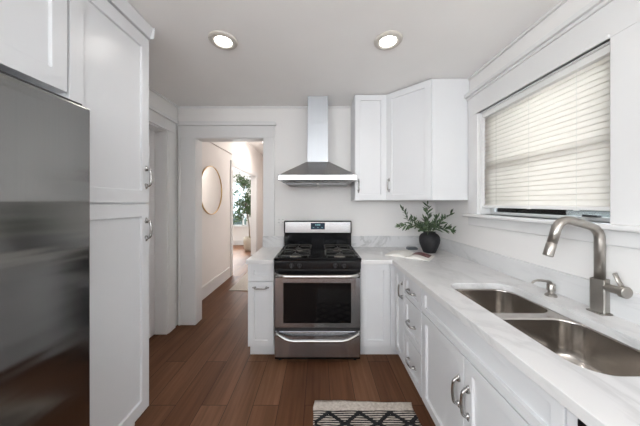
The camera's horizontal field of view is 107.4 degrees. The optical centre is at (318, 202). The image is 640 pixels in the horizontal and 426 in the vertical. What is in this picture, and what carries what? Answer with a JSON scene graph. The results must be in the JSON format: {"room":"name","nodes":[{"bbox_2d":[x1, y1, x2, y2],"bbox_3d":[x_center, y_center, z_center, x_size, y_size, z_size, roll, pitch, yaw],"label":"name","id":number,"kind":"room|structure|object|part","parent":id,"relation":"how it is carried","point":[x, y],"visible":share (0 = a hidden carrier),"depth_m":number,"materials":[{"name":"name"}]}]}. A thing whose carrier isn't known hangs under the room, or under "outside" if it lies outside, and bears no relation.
{"room":"kitchen","nodes":[
{"label":"kitchen","id":0,"kind":"room"},
{"bbox_2d":[149,89,177,325],"bbox_3d":[-1.710,0.145,0.115,0.140,2.530,5.230,0,0,0],"label":"wall","id":1,"kind":"structure","parent":0,"point":[155,100],"depth_m":2.70,"materials":[{"name":"paint"}]},
{"bbox_2d":[0,0,66,92],"bbox_3d":[-1.339,-0.757,0.533,0.592,0.565,0.967,0,0,0],"label":"upper cabinet","id":2,"kind":"object","parent":1,"relation":"attached to","point":[33,33],"visible":0.97,"depth_m":0.91,"materials":[{"name":"paint"}]},
{"bbox_2d":[146,130,154,337],"bbox_3d":[-1.741,0.319,2.117,0.108,2.162,0.790,0,0,0],"label":"door","id":3,"kind":"structure","parent":1,"relation":"in","point":[151,203],"depth_m":2.48,"materials":[{"name":"paint"}]},
{"bbox_2d":[149,104,178,333],"bbox_3d":[-1.701,0.237,2.135,0.198,2.345,1.110,0,0,0],"label":"trim","id":4,"kind":"structure","parent":1,"relation":"attached to","point":[165,140],"depth_m":2.52,"materials":[{"name":"paint"}]},
{"bbox_2d":[202,142,262,285],"bbox_3d":[-1.770,-0.020,5.000,0.120,2.860,4.300,0,0,0],"label":"wall","id":5,"kind":"structure","parent":0,"point":[215,227],"depth_m":4.16,"materials":[{"name":"paint"}]},
{"bbox_2d":[202,166,221,214],"bbox_3d":[-1.698,-0.200,3.720,0.020,0.768,0.768,0,0,0],"label":"round mirror","id":6,"kind":"object","parent":5,"relation":"attached to","point":[211,180],"visible":0.81,"depth_m":3.71,"materials":[{"name":"mirror"}]},
{"bbox_2d":[202,267,230,299],"bbox_3d":[-1.699,1.315,3.670,0.022,0.190,1.640,0,0,0],"label":"baseboard","id":7,"kind":"structure","parent":5,"relation":"attached to","point":[209,287],"depth_m":3.83,"materials":[{"name":"paint"}]},
{"bbox_2d":[210,142,232,153],"bbox_3d":[-1.700,-0.963,3.725,0.020,0.025,1.750,0,0,0],"label":"trim","id":8,"kind":"structure","parent":5,"relation":"attached to","point":[210,142],"depth_m":4.07,"materials":[{"name":"paint"}]},
{"bbox_2d":[230,160,257,275],"bbox_3d":[-1.764,0.290,5.500,0.152,2.240,1.940,0,0,0],"label":"trim","id":9,"kind":"structure","parent":5,"relation":"attached to","point":[235,166],"depth_m":6.34,"materials":[{"name":"paint"}]},
{"bbox_2d":[233,170,250,239],"bbox_3d":[-3.515,-0.020,7.960,3.370,2.860,0.120,0,0,0],"label":"wall","id":10,"kind":"structure","parent":0,"point":[239,233],"depth_m":7.90,"materials":[{"name":"paint"}]},
{"bbox_2d":[233,240,243,244],"bbox_3d":[-3.515,1.330,7.890,3.370,0.160,0.020,0,0,0],"label":"baseboard","id":11,"kind":"structure","parent":10,"relation":"attached to","point":[235,242],"depth_m":7.88,"materials":[{"name":"paint"}]},
{"bbox_2d":[233,177,250,226],"bbox_3d":[-3.260,-0.030,7.910,1.920,1.660,0.140,0,0,0],"label":"window","id":12,"kind":"structure","parent":10,"relation":"in","point":[235,178],"depth_m":7.88,"materials":[{"name":"glass"}]},
{"bbox_2d":[243,236,250,250],"bbox_3d":[-2.060,1.210,6.980,0.360,0.400,0.360,0,0,0],"label":"basket","id":13,"kind":"object","parent":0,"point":[247,240],"depth_m":6.82,"materials":[{"name":"beige wicker"}]},
{"bbox_2d":[248,142,262,154],"bbox_3d":[-1.155,-1.490,5.015,1.510,0.080,4.570,0,0,0],"label":"ceiling","id":14,"kind":"structure","parent":0,"point":[258,146],"depth_m":5.92,"materials":[{"name":"paint"}]},
{"bbox_2d":[135,245,435,425],"bbox_3d":[-2.450,1.450,2.775,8.100,0.080,10.850,0,0,0],"label":"floor","id":15,"kind":"structure","parent":0,"point":[205,373],"depth_m":1.90,"materials":[{"name":"brown wood"}]},
{"bbox_2d":[0,70,89,425],"bbox_3d":[-1.244,0.501,0.535,0.731,1.818,0.900,0,0,0],"label":"refrigerator","id":16,"kind":"object","parent":15,"relation":"on","point":[45,134],"visible":1,"depth_m":0.80,"materials":[{"name":"grey metal"}]},
{"bbox_2d":[56,0,154,425],"bbox_3d":[-1.339,0.146,0.455,0.592,2.527,2.110,0,0,0],"label":"pantry cabinet","id":17,"kind":"object","parent":15,"relation":"on","point":[108,40],"visible":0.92,"depth_m":1.27,"materials":[{"name":"paint"}]},
{"bbox_3d":[-1.093,-0.518,1.260,0.020,1.033,0.476,0,0,0],"label":"door","id":18,"kind":"part","parent":17,"relation":"part of","materials":[{"name":"paint"}]},
{"bbox_3d":[-1.093,0.649,1.260,0.020,1.282,0.476,0,0,0],"label":"door","id":19,"kind":"part","parent":17,"relation":"part of","materials":[{"name":"paint"}]},
{"bbox_3d":[-1.341,-1.081,0.455,0.577,0.072,2.110,0,0,0],"label":"crown moulding","id":20,"kind":"part","parent":17,"relation":"part of","materials":[{"name":"paint"}]},
{"bbox_3d":[-1.065,-0.160,1.470,0.044,0.149,0.020,0,0,0],"label":"handle","id":21,"kind":"part","parent":17,"relation":"part of","materials":[{"name":"silver metal"}]},
{"bbox_3d":[-1.065,0.165,1.470,0.044,0.149,0.020,0,0,0],"label":"handle","id":22,"kind":"part","parent":17,"relation":"part of","materials":[{"name":"silver metal"}]},
{"bbox_2d":[229,272,247,290],"bbox_3d":[-1.115,1.405,4.885,0.670,0.009,2.230,0,0,0],"label":"rug","id":23,"kind":"object","parent":15,"relation":"on","point":[242,284],"visible":0.2,"depth_m":3.99,"materials":[{"name":"fabric"}]},
{"bbox_2d":[233,172,250,250],"bbox_3d":[-2.253,0.221,7.010,0.832,2.378,0.920,0,0,13],"label":"potted ficus","id":24,"kind":"object","parent":15,"relation":"on","point":[242,182],"visible":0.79,"depth_m":6.87,"materials":[{"name":"plant"}]},
{"bbox_2d":[248,264,274,353],"bbox_3d":[-0.526,0.979,2.393,0.237,0.862,0.615,0,0,0],"label":"base cabinet","id":25,"kind":"object","parent":15,"relation":"on","point":[261,278],"visible":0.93,"depth_m":2.12,"materials":[{"name":"paint"}]},
{"bbox_3d":[-0.527,0.765,2.107,0.154,0.021,0.044,0,0,0],"label":"handle","id":26,"kind":"part","parent":25,"relation":"part of","materials":[{"name":"silver metal"}]},
{"bbox_3d":[-0.526,0.631,2.135,0.233,0.158,0.020,0,0,0],"label":"drawer","id":27,"kind":"part","parent":25,"relation":"part of","materials":[{"name":"paint"}]},
{"bbox_3d":[-0.526,1.007,2.135,0.233,0.582,0.020,0,0,0],"label":"door","id":28,"kind":"part","parent":25,"relation":"part of","materials":[{"name":"paint"}]},
{"bbox_2d":[246,247,282,263],"bbox_3d":[-0.528,0.527,2.412,0.247,0.038,0.633,0,0,0],"label":"countertop","id":29,"kind":"structure","parent":25,"relation":"on","point":[265,255],"depth_m":2.23,"materials":[{"name":"white stone"}]},
{"bbox_2d":[274,220,361,359],"bbox_3d":[-0.013,0.804,2.332,0.774,1.212,0.716,0,0,0],"label":"gas range","id":30,"kind":"object","parent":15,"relation":"on","point":[317,274],"visible":1,"depth_m":2.04,"materials":[{"name":"silver metal"}]},
{"bbox_3d":[-0.013,1.232,2.062,0.748,0.227,0.035,0,0,0],"label":"storage drawer","id":31,"kind":"part","parent":30,"relation":"part of","materials":[{"name":"metal"}]},
{"bbox_3d":[-0.013,1.151,2.018,0.724,0.074,0.075,0,0,0],"label":"handle","id":32,"kind":"part","parent":30,"relation":"part of","materials":[{"name":"metal"}]},
{"bbox_3d":[-0.013,0.869,2.062,0.748,0.432,0.035,0,0,0],"label":"oven door","id":33,"kind":"part","parent":30,"relation":"part of","materials":[{"name":"metal"}]},
{"bbox_3d":[-0.013,0.619,2.015,0.749,0.043,0.083,0,0,0],"label":"handle","id":34,"kind":"part","parent":30,"relation":"part of","materials":[{"name":"metal"}]},
{"bbox_3d":[-0.013,0.546,2.073,0.760,0.072,0.043,0,0,0],"label":"control panel","id":35,"kind":"part","parent":30,"relation":"part of","materials":[{"name":"metal"}]},
{"bbox_2d":[274,246,361,260],"bbox_3d":[-0.013,0.498,2.357,0.774,0.037,0.607,0,0,0],"label":"cooktop","id":36,"kind":"object","parent":30,"relation":"in","point":[314,253],"depth_m":2.23,"materials":[{"name":"black metal"}]},
{"bbox_2d":[313,400,421,425],"bbox_3d":[0.305,1.401,0.960,0.694,0.018,1.420,0,0,0],"label":"kitchen rug","id":37,"kind":"object","parent":15,"relation":"on","point":[326,412],"visible":1,"depth_m":1.56,"materials":[{"name":"beige fabric"}]},
{"bbox_2d":[360,264,397,353],"bbox_3d":[0.846,0.979,2.413,0.948,0.862,0.575,0,0,0],"label":"base cabinet","id":38,"kind":"object","parent":15,"relation":"on","point":[377,281],"visible":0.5,"depth_m":2.13,"materials":[{"name":"paint"}]},
{"bbox_2d":[353,247,639,425],"bbox_3d":[0.860,0.527,1.054,0.976,0.038,3.348,0,0,0],"label":"countertop","id":39,"kind":"structure","parent":38,"relation":"on","point":[595,398],"depth_m":0.95,"materials":[{"name":"white stone"}]},
{"bbox_2d":[385,250,434,260],"bbox_3d":[0.877,0.494,2.270,0.400,0.026,0.261,0,0,36],"label":"open magazine","id":40,"kind":"object","parent":39,"relation":"on","point":[409,254],"visible":1,"depth_m":2.22,"materials":[{"name":"paper"}]},
{"bbox_2d":[412,252,431,257],"bbox_3d":[0.984,0.494,2.250,0.148,0.019,0.136,0,0,36],"label":"picture","id":41,"kind":"object","parent":40,"relation":"on","point":[416,254],"depth_m":2.22},
{"bbox_2d":[406,246,417,249],"bbox_3d":[1.020,0.495,2.580,0.110,0.026,0.070,0,0,0],"label":"box","id":42,"kind":"object","parent":39,"relation":"on","point":[407,247],"visible":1,"depth_m":2.55,"materials":[{"name":"grey"}]},
{"bbox_2d":[419,231,439,253],"bbox_3d":[1.132,0.402,2.410,0.200,0.213,0.200,0,0,0],"label":"vase","id":43,"kind":"object","parent":39,"relation":"on","point":[429,243],"visible":0.99,"depth_m":2.34,"materials":[{"name":"black ceramic"}]},
{"bbox_2d":[395,221,425,231],"bbox_3d":[0.922,0.325,2.360,0.376,0.305,0.116,0,0,-22],"label":"leafy branch","id":44,"kind":"object","parent":43,"relation":"in","point":[401,223],"visible":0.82,"depth_m":2.34,"materials":[{"name":"green plant"}]},
{"bbox_2d":[400,205,423,231],"bbox_3d":[0.971,0.245,2.400,0.285,0.466,0.122,0,0,0],"label":"leafy branch","id":45,"kind":"object","parent":43,"relation":"in","point":[402,208],"visible":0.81,"depth_m":2.40,"materials":[{"name":"green plant"}]},
{"bbox_2d":[411,215,426,230],"bbox_3d":[1.003,0.291,2.379,0.235,0.374,0.130,0,0,-18],"label":"leafy branch","id":46,"kind":"object","parent":43,"relation":"in","point":[414,218],"visible":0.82,"depth_m":2.36,"materials":[{"name":"green plant"}]},
{"bbox_2d":[421,214,432,234],"bbox_3d":[1.080,0.292,2.346,0.142,0.372,0.132,0,0,0],"label":"leafy branch","id":47,"kind":"object","parent":43,"relation":"in","point":[426,222],"visible":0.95,"depth_m":2.34,"materials":[{"name":"green plant"}]},
{"bbox_2d":[423,201,433,228],"bbox_3d":[1.119,0.222,2.434,0.116,0.511,0.148,0,0,0],"label":"leafy branch","id":48,"kind":"object","parent":43,"relation":"in","point":[429,215],"visible":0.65,"depth_m":2.43,"materials":[{"name":"green plant"}]},
{"bbox_2d":[428,213,442,231],"bbox_3d":[1.163,0.287,2.369,0.138,0.382,0.099,0,0,-33],"label":"leafy branch","id":49,"kind":"object","parent":43,"relation":"in","point":[436,216],"visible":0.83,"depth_m":2.36,"materials":[{"name":"green plant"}]},
{"bbox_2d":[433,209,453,228],"bbox_3d":[1.266,0.266,2.384,0.241,0.425,0.126,0,0,17],"label":"leafy branch","id":50,"kind":"object","parent":43,"relation":"in","point":[451,211],"visible":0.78,"depth_m":2.39,"materials":[{"name":"green plant"}]},
{"bbox_2d":[432,223,455,233],"bbox_3d":[1.263,0.337,2.354,0.253,0.283,0.124,0,0,30],"label":"leafy branch","id":51,"kind":"object","parent":43,"relation":"in","point":[449,227],"visible":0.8,"depth_m":2.34,"materials":[{"name":"green plant"}]},
{"bbox_2d":[531,279,557,297],"bbox_3d":[1.232,0.463,1.285,0.123,0.089,0.052,0,0,0],"label":"soap dispenser","id":52,"kind":"object","parent":39,"relation":"on","point":[550,287],"visible":1,"depth_m":1.28,"materials":[{"name":"silver metal"}]},
{"bbox_2d":[455,289,639,376],"bbox_3d":[0.993,0.642,1.090,0.445,0.192,0.860,0,0,0],"label":"sink","id":53,"kind":"object","parent":39,"relation":"in","point":[581,345],"visible":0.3,"depth_m":1.10,"materials":[{"name":"metal"}]},
{"bbox_3d":[0.993,0.642,1.329,0.393,0.192,0.329,0,0,0],"label":"bowl","id":54,"kind":"part","parent":53,"relation":"part of","materials":[{"name":"metal"}]},
{"bbox_3d":[0.993,0.642,0.900,0.393,0.192,0.429,0,0,0],"label":"bowl","id":55,"kind":"part","parent":53,"relation":"part of","materials":[{"name":"metal"}]},
{"bbox_2d":[542,216,632,315],"bbox_3d":[1.188,0.285,1.060,0.291,0.446,0.129,0,0,0],"label":"kitchen faucet","id":56,"kind":"object","parent":39,"relation":"on","point":[600,287],"visible":1,"depth_m":1.07,"materials":[{"name":"silver metal"}]},
{"bbox_3d":[1.192,0.208,1.090,0.259,0.293,0.038,0,0,0],"label":"spout","id":57,"kind":"part","parent":56,"relation":"part of","materials":[{"name":"silver metal"}]},
{"bbox_3d":[1.300,0.505,1.090,0.056,0.006,0.068,0,0,0],"label":"plate","id":58,"kind":"part","parent":56,"relation":"part of","materials":[{"name":"silver metal"}]},
{"bbox_3d":[1.308,0.382,1.036,0.052,0.051,0.081,0,0,0],"label":"handle","id":59,"kind":"part","parent":56,"relation":"part of","materials":[{"name":"silver metal"}]},
{"bbox_3d":[1.296,0.339,1.016,0.038,0.068,0.015,0,0,45],"label":"lever","id":60,"kind":"part","parent":56,"relation":"part of","materials":[{"name":"silver metal"}]},
{"bbox_2d":[395,267,404,363],"bbox_3d":[0.980,0.979,2.003,0.680,0.862,0.250,0,0,0],"label":"base cabinet","id":61,"kind":"object","parent":15,"relation":"on","point":[399,276],"visible":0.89,"depth_m":2.01,"materials":[{"name":"paint"}]},
{"bbox_3d":[0.662,0.710,1.915,0.044,0.154,0.020,0,0,0],"label":"handle","id":62,"kind":"part","parent":61,"relation":"part of","materials":[{"name":"silver metal"}]},
{"bbox_2d":[404,274,421,397],"bbox_3d":[0.980,0.979,1.718,0.680,0.862,0.313,0,0,0],"label":"base cabinet","id":63,"kind":"object","parent":15,"relation":"on","point":[412,291],"visible":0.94,"depth_m":1.71,"materials":[{"name":"paint"}]},
{"bbox_3d":[0.662,1.173,1.720,0.044,0.021,0.144,0,0,0],"label":"handle","id":64,"kind":"part","parent":63,"relation":"part of","materials":[{"name":"silver metal"}]},
{"bbox_3d":[0.662,0.888,1.720,0.044,0.021,0.144,0,0,0],"label":"handle","id":65,"kind":"part","parent":63,"relation":"part of","materials":[{"name":"silver metal"}]},
{"bbox_3d":[0.662,0.652,1.720,0.044,0.021,0.144,0,0,0],"label":"handle","id":66,"kind":"part","parent":63,"relation":"part of","materials":[{"name":"silver metal"}]},
{"bbox_3d":[0.690,1.161,1.718,0.020,0.274,0.304,0,0,0],"label":"drawer","id":67,"kind":"part","parent":63,"relation":"part of","materials":[{"name":"paint"}]},
{"bbox_3d":[0.690,0.876,1.718,0.020,0.284,0.304,0,0,0],"label":"drawer","id":68,"kind":"part","parent":63,"relation":"part of","materials":[{"name":"paint"}]},
{"bbox_3d":[0.690,0.640,1.718,0.020,0.176,0.304,0,0,0],"label":"drawer","id":69,"kind":"part","parent":63,"relation":"part of","materials":[{"name":"paint"}]},
{"bbox_2d":[422,289,566,425],"bbox_3d":[0.980,0.979,1.102,0.680,0.862,0.912,0,0,0],"label":"base cabinet","id":70,"kind":"object","parent":15,"relation":"on","point":[466,381],"visible":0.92,"depth_m":1.05,"materials":[{"name":"paint"}]},
{"bbox_3d":[0.690,1.010,1.329,0.020,0.576,0.448,0,0,0],"label":"door","id":71,"kind":"part","parent":70,"relation":"part of","materials":[{"name":"paint"}]},
{"bbox_3d":[0.662,0.910,1.138,0.044,0.164,0.020,0,0,0],"label":"handle","id":72,"kind":"part","parent":70,"relation":"part of","materials":[{"name":"silver metal"}]},
{"bbox_3d":[0.662,0.910,1.067,0.044,0.164,0.020,0,0,0],"label":"handle","id":73,"kind":"part","parent":70,"relation":"part of","materials":[{"name":"silver metal"}]},
{"bbox_3d":[0.690,1.010,0.875,0.020,0.576,0.448,0,0,0],"label":"door","id":74,"kind":"part","parent":70,"relation":"part of","materials":[{"name":"paint"}]},
{"bbox_2d":[567,410,586,425],"bbox_3d":[0.984,0.979,0.343,0.632,0.862,0.605,0,0,0],"label":"dishwasher","id":75,"kind":"object","parent":15,"relation":"on","point":[572,420],"visible":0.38,"depth_m":0.63,"materials":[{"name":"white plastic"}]},
{"bbox_3d":[0.689,0.582,0.329,0.042,0.056,0.567,0,0,0],"label":"control panel","id":76,"kind":"part","parent":75,"relation":"part of","materials":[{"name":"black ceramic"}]},
{"bbox_2d":[178,108,434,235],"bbox_3d":[-0.195,0.145,2.790,3.490,2.530,0.120,0,0,0],"label":"wall","id":77,"kind":"structure","parent":0,"point":[368,218],"depth_m":2.73,"materials":[{"name":"paint"}]},
{"bbox_2d":[176,121,275,324],"bbox_3d":[-1.065,0.235,2.775,1.140,2.350,0.170,0,0,0],"label":"trim","id":78,"kind":"structure","parent":77,"relation":"attached to","point":[191,134],"depth_m":2.71,"materials":[{"name":"paint"}]},
{"bbox_2d":[263,236,283,246],"bbox_3d":[-0.525,0.444,2.695,0.240,0.128,0.019,0,0,0],"label":"backsplash","id":79,"kind":"structure","parent":77,"relation":"attached to","point":[268,241],"depth_m":2.69,"materials":[{"name":"stone"}]},
{"bbox_2d":[275,216,285,225],"bbox_3d":[-0.442,0.206,2.725,0.127,0.117,0.009,0,0,0],"label":"wall outlet","id":80,"kind":"object","parent":77,"relation":"attached to","point":[279,220],"visible":0.87,"depth_m":2.72,"materials":[{"name":"white plastic"}]},
{"bbox_2d":[278,96,356,186],"bbox_3d":[-0.013,-0.653,2.487,0.760,0.930,0.481,0,0,0],"label":"range hood","id":81,"kind":"object","parent":77,"relation":"attached to","point":[317,171],"visible":1,"depth_m":2.46,"materials":[{"name":"metal"}]},
{"bbox_2d":[351,95,385,200],"bbox_3d":[0.531,-0.571,2.546,0.326,1.091,0.363,0,0,0],"label":"upper cabinet","id":82,"kind":"object","parent":77,"relation":"attached to","point":[368,112],"visible":1,"depth_m":2.42,"materials":[{"name":"paint"}]},
{"bbox_2d":[351,236,420,246],"bbox_3d":[0.850,0.444,2.718,0.956,0.128,0.020,0,0,0],"label":"backsplash","id":83,"kind":"structure","parent":77,"relation":"attached to","point":[356,241],"depth_m":2.71,"materials":[{"name":"stone"}]},
{"bbox_2d":[386,79,468,200],"bbox_3d":[1.014,-0.571,2.413,0.667,1.091,0.630,0,0,0],"label":"upper cabinet","id":84,"kind":"object","parent":77,"relation":"attached to","point":[427,121],"visible":0.92,"depth_m":2.11,"materials":[{"name":"paint"}]},
{"bbox_3d":[0.850,-0.569,2.258,0.020,1.079,0.437,0,0,-45],"label":"door","id":85,"kind":"part","parent":84,"relation":"part of","materials":[{"name":"paint"}]},
{"bbox_2d":[127,0,560,105],"bbox_3d":[-0.220,-1.170,0.100,3.540,0.100,5.500,0,0,0],"label":"ceiling","id":86,"kind":"structure","parent":0,"point":[287,52],"depth_m":1.67,"materials":[{"name":"paint"}]},
{"bbox_2d":[208,30,237,50],"bbox_3d":[-0.660,-1.114,1.620,0.192,0.012,0.192,0,0,0],"label":"recessed light","id":87,"kind":"object","parent":86,"relation":"in","point":[223,40],"visible":1,"depth_m":1.60,"materials":[{"name":"white"}]},
{"bbox_2d":[374,30,402,50],"bbox_3d":[0.476,-1.114,1.620,0.192,0.012,0.192,0,0,0],"label":"recessed light","id":88,"kind":"object","parent":86,"relation":"in","point":[387,40],"visible":1,"depth_m":1.60,"materials":[{"name":"white"}]},
{"bbox_2d":[435,0,639,292],"bbox_3d":[1.420,0.145,0.115,0.140,2.530,5.230,0,0,0],"label":"wall","id":89,"kind":"structure","parent":0,"point":[573,257],"depth_m":1.47,"materials":[{"name":"paint"}]},
{"bbox_2d":[149,0,566,107],"bbox_3d":[-0.145,-1.109,0.115,2.990,0.022,5.230,0,0,0],"label":"trim","id":90,"kind":"structure","parent":89,"relation":"attached to","point":[561,2],"depth_m":2.00,"materials":[{"name":"paint"}]},
{"bbox_2d":[438,237,639,324],"bbox_3d":[1.339,0.444,1.053,0.018,0.128,3.306,0,0,0],"label":"backsplash","id":91,"kind":"structure","parent":89,"relation":"attached to","point":[573,287],"depth_m":1.39,"materials":[{"name":"stone"}]},
{"bbox_2d":[482,44,609,210],"bbox_3d":[1.381,-0.351,1.524,0.062,0.782,0.875,0,0,0],"label":"window blind","id":92,"kind":"object","parent":89,"relation":"attached to","point":[547,146],"visible":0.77,"depth_m":1.37,"materials":[{"name":"white plastic"}]},
{"bbox_3d":[1.387,0.028,1.524,0.046,0.020,0.867,0,0,0],"label":"rail","id":93,"kind":"part","parent":92,"relation":"part of","materials":[{"name":"white plastic"}]},
{"bbox_3d":[1.360,-0.336,1.242,0.002,0.739,0.002,0,0,0],"label":"ladder cord","id":94,"kind":"part","parent":92,"relation":"part of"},
{"bbox_2d":[491,208,609,221],"bbox_3d":[1.440,-0.325,1.524,0.060,0.840,0.883,0,0,0],"label":"window","id":95,"kind":"structure","parent":89,"relation":"in","point":[540,213],"depth_m":1.51,"materials":[{"name":"paint"}]},
{"bbox_3d":[1.446,-0.117,1.524,0.003,0.385,0.823,0,0,0],"label":"pane","id":96,"kind":"part","parent":95,"relation":"part of","materials":[{"name":"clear glass"}]},
{"bbox_2d":[462,214,639,249],"bbox_3d":[1.370,0.145,1.515,0.160,0.100,1.230,0,0,0],"label":"trim","id":97,"kind":"structure","parent":89,"relation":"attached to","point":[626,236],"depth_m":1.29,"materials":[{"name":"paint"}]},
{"bbox_2d":[464,0,639,225],"bbox_3d":[1.375,-0.425,1.510,0.150,1.080,1.210,0,0,0],"label":"trim","id":98,"kind":"structure","parent":89,"relation":"attached to","point":[616,23],"depth_m":1.11,"materials":[{"name":"paint"}]},
{"label":"outside","id":99,"kind":"structure","parent":0,"visible":0},
{"bbox_3d":[0.000,1.960,10.000,60.000,0.100,60.000,0,0,0],"label":"ground","id":100,"kind":"structure","parent":99,"visible":0},
{"bbox_2d":[233,183,245,217],"bbox_3d":[-7.000,-0.940,23.000,13.000,5.700,7.000,0,0,0],"label":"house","id":101,"kind":"structure","parent":100,"relation":"on","point":[235,187],"depth_m":20.00,"materials":[{"name":"white"}]},
{"bbox_2d":[233,217,245,224],"bbox_3d":[-4.500,1.222,11.005,7.081,1.462,0.900,0,0,0],"label":"hedge","id":102,"kind":"object","parent":100,"relation":"on","point":[237,222],"visible":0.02,"depth_m":10.80,"materials":[{"name":"green plant"}]},
{"bbox_2d":[569,210,609,217],"bbox_3d":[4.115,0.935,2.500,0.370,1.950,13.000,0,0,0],"label":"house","id":103,"kind":"structure","parent":100,"relation":"on","point":[572,213],"depth_m":3.47,"materials":[{"name":"white"}]}
]}

